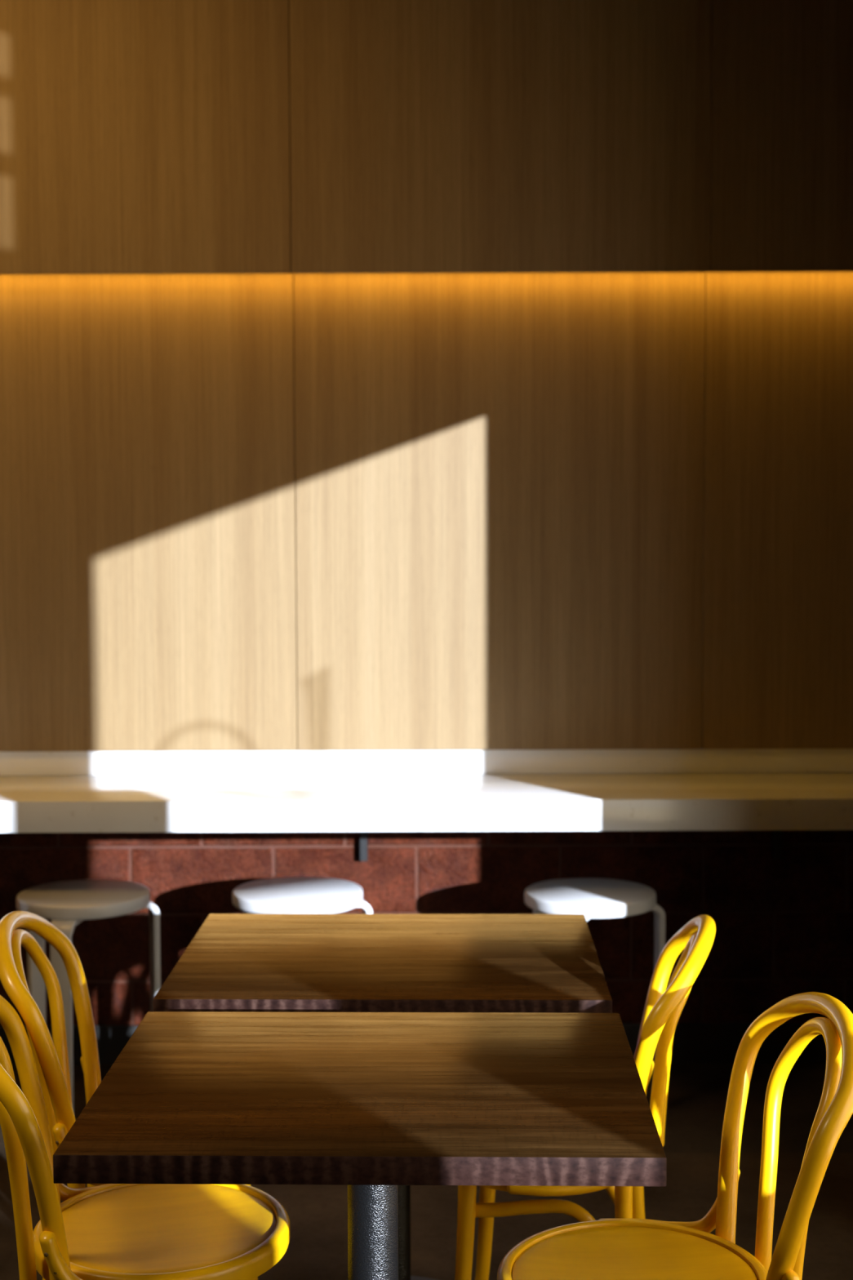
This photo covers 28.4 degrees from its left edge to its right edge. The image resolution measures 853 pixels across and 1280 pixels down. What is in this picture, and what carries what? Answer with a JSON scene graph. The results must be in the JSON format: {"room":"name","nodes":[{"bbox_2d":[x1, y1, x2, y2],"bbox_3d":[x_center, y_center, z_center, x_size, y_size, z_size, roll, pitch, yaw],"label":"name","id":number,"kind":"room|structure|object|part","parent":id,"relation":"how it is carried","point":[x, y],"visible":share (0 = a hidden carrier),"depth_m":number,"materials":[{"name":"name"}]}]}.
{"room":"cafe","nodes":[
{"label":"cafe","id":0,"kind":"room"},
{"bbox_2d":[0,0,852,1025],"bbox_3d":[-1.001,-0.421,4.878,4.800,3.350,0.240,0,4,0],"label":"wall","id":1,"kind":"structure","parent":0,"point":[375,375],"depth_m":4.83,"materials":[{"name":"brown wood"}]},
{"bbox_3d":[-0.969,-1.555,4.695,1.174,1.060,0.018,0,4,0],"label":"oak panel","id":2,"kind":"part","parent":1,"relation":"part of","materials":[{"name":"brown wood"}]},
{"bbox_3d":[-0.966,-0.885,4.831,1.174,2.416,0.034,0,4,0],"label":"oak panel","id":3,"kind":"part","parent":1,"relation":"part of","materials":[{"name":"brown wood"}]},
{"bbox_2d":[0,1022,826,1064],"bbox_3d":[-0.996,1.194,4.973,4.800,0.115,0.012,0,4,0],"label":"baseboard","id":4,"kind":"structure","parent":1,"relation":"attached to","point":[692,1042],"depth_m":4.97,"materials":[{"name":"black"}]},
{"bbox_2d":[0,748,852,861],"bbox_3d":[-0.998,0.499,4.687,4.794,0.325,0.494,0,4,0],"label":"countertop","id":5,"kind":"structure","parent":1,"relation":"attached to","point":[776,790],"depth_m":4.58,"materials":[{"name":"white stone"}]},
{"bbox_2d":[0,748,852,775],"bbox_3d":[-0.999,0.358,4.917,4.794,0.072,0.016,0,4,0],"label":"backsplash","id":6,"kind":"structure","parent":1,"relation":"attached to","point":[297,762],"depth_m":4.91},
{"bbox_3d":[0.209,-0.889,4.831,1.172,2.416,0.034,0,4,0],"label":"oak panel","id":7,"kind":"part","parent":1,"relation":"part of","materials":[{"name":"brown wood"}]},
{"bbox_3d":[0.206,-1.559,4.695,1.172,1.060,0.018,0,4,0],"label":"oak panel","id":8,"kind":"part","parent":1,"relation":"part of","materials":[{"name":"brown wood"}]},
{"bbox_3d":[1.096,-0.892,4.831,0.600,2.416,0.034,0,4,0],"label":"oak panel","id":9,"kind":"part","parent":1,"relation":"part of","materials":[{"name":"brown wood"}]},
{"bbox_3d":[1.094,-1.562,4.695,0.600,1.060,0.018,0,4,0],"label":"oak panel","id":10,"kind":"part","parent":1,"relation":"part of","materials":[{"name":"brown wood"}]},
{"bbox_2d":[0,1062,852,1279],"bbox_3d":[-0.995,1.554,0.957,5.000,0.100,8.315,0,4,0],"label":"floor","id":11,"kind":"structure","parent":0,"point":[317,1249],"depth_m":3.96,"materials":[{"name":"concrete"}]},
{"bbox_2d":[15,879,160,1110],"bbox_3d":[-0.907,0.977,4.545,0.378,0.602,0.375,-2,4,-24],"label":"round stool","id":12,"kind":"object","parent":11,"relation":"on","point":[67,904],"visible":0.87,"depth_m":4.46,"materials":[{"name":"white paint"}]},
{"bbox_3d":[-1.031,0.990,4.622,0.127,0.566,0.063,2,4,36],"label":"leg","id":13,"kind":"part","parent":12,"relation":"part of","materials":[{"name":"white paint"}]},
{"bbox_3d":[-0.933,1.003,4.404,0.063,0.566,0.127,0,4,6],"label":"leg","id":14,"kind":"part","parent":12,"relation":"part of","materials":[{"name":"white paint"}]},
{"bbox_3d":[-0.920,0.695,4.522,0.352,0.036,0.352,-2,4,-24],"label":"seat","id":15,"kind":"part","parent":12,"relation":"part of","materials":[{"name":"white paint"}]},
{"bbox_3d":[-0.792,0.991,4.597,0.127,0.566,0.063,-2,4,-24],"label":"leg","id":16,"kind":"part","parent":12,"relation":"part of","materials":[{"name":"white paint"}]},
{"bbox_2d":[0,911,257,1279],"bbox_3d":[-0.520,0.934,3.122,0.539,0.861,0.501,0,4,-5],"label":"bentwood chair","id":17,"kind":"object","parent":11,"relation":"on","point":[51,1058],"visible":0.39,"depth_m":3.13,"materials":[{"name":"yellow paint"}]},
{"bbox_3d":[-0.639,1.160,2.975,0.082,0.430,0.034,-2,4,-26],"label":"leg","id":18,"kind":"part","parent":17,"relation":"part of","materials":[{"name":"yellow paint"}]},
{"bbox_2d":[0,995,289,1279],"bbox_3d":[-0.478,0.962,2.687,0.539,0.861,0.501,-1,4,-15],"label":"bentwood chair","id":19,"kind":"object","parent":11,"relation":"on","point":[107,1231],"visible":0.95,"depth_m":2.65,"materials":[{"name":"yellow paint"}]},
{"bbox_3d":[-0.424,0.949,2.707,0.363,0.022,0.363,-1,4,-15],"label":"seat","id":20,"kind":"part","parent":19,"relation":"part of","materials":[{"name":"yellow wood"}]},
{"bbox_2d":[231,876,373,914],"bbox_3d":[-0.334,0.973,4.573,0.378,0.602,0.375,-1,4,-15],"label":"round stool","id":21,"kind":"object","parent":11,"relation":"on","point":[286,895],"visible":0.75,"depth_m":4.48,"materials":[{"name":"white paint"}]},
{"bbox_3d":[-0.213,0.988,4.607,0.127,0.566,0.063,-1,4,-15],"label":"leg","id":22,"kind":"part","parent":21,"relation":"part of","materials":[{"name":"white paint"}]},
{"bbox_2d":[53,1011,666,1279],"bbox_3d":[-0.080,1.025,2.549,0.800,0.750,0.663,0,4,1],"label":"cafe table","id":23,"kind":"object","parent":11,"relation":"on","point":[373,1104],"visible":1,"depth_m":2.40,"materials":[{"name":"brown wood"}]},
{"bbox_2d":[152,913,612,1279],"bbox_3d":[-0.070,0.979,3.288,0.800,0.750,0.663,0,4,1],"label":"cafe table","id":24,"kind":"object","parent":11,"relation":"on","point":[234,962],"visible":0.74,"depth_m":3.16,"materials":[{"name":"brown wood"}]},
{"bbox_2d":[454,914,715,1279],"bbox_3d":[0.265,0.932,3.108,0.540,0.861,0.502,0,4,11],"label":"bentwood chair","id":25,"kind":"object","parent":11,"relation":"on","point":[663,1009],"visible":0.5,"depth_m":2.99,"materials":[{"name":"yellow paint"}]},
{"bbox_3d":[0.060,1.159,3.016,0.068,0.418,0.034,-2,4,-29],"label":"leg","id":26,"kind":"part","parent":25,"relation":"part of","materials":[{"name":"yellow paint"}]},
{"bbox_3d":[0.112,1.142,3.286,0.034,0.418,0.068,-3,5,-39],"label":"leg","id":27,"kind":"part","parent":25,"relation":"part of","materials":[{"name":"yellow paint"}]},
{"bbox_3d":[0.365,1.159,2.938,0.082,0.430,0.034,2,4,33],"label":"leg","id":28,"kind":"part","parent":25,"relation":"part of","materials":[{"name":"yellow paint"}]},
{"bbox_3d":[0.424,1.139,3.244,0.082,0.430,0.034,-1,4,-11],"label":"leg","id":29,"kind":"part","parent":25,"relation":"part of","materials":[{"name":"yellow paint"}]},
{"bbox_2d":[524,877,665,1063],"bbox_3d":[0.452,0.972,4.542,0.378,0.602,0.375,-1,4,-8],"label":"round stool","id":30,"kind":"object","parent":11,"relation":"on","point":[592,897],"visible":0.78,"depth_m":4.47,"materials":[{"name":"white paint"}]},
{"bbox_3d":[0.354,0.984,4.650,0.063,0.566,0.127,-3,5,-38],"label":"leg","id":31,"kind":"part","parent":30,"relation":"part of","materials":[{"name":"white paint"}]},
{"bbox_3d":[0.438,0.690,4.522,0.352,0.036,0.352,-1,4,-8],"label":"seat","id":32,"kind":"part","parent":30,"relation":"part of","materials":[{"name":"white paint"}]},
{"bbox_3d":[0.576,0.989,4.560,0.127,0.566,0.063,-1,4,-8],"label":"leg","id":33,"kind":"part","parent":30,"relation":"part of","materials":[{"name":"white paint"}]},
{"bbox_2d":[497,991,852,1279],"bbox_3d":[0.367,0.969,2.525,0.539,0.861,0.501,0,4,-1],"label":"bentwood chair","id":34,"kind":"object","parent":11,"relation":"on","point":[617,1248],"visible":1,"depth_m":2.60,"materials":[{"name":"yellow wood"}]},
{"bbox_3d":[0.310,0.958,2.517,0.363,0.022,0.363,0,4,-1],"label":"seat","id":35,"kind":"part","parent":34,"relation":"part of","materials":[{"name":"yellow wood"}]}
]}

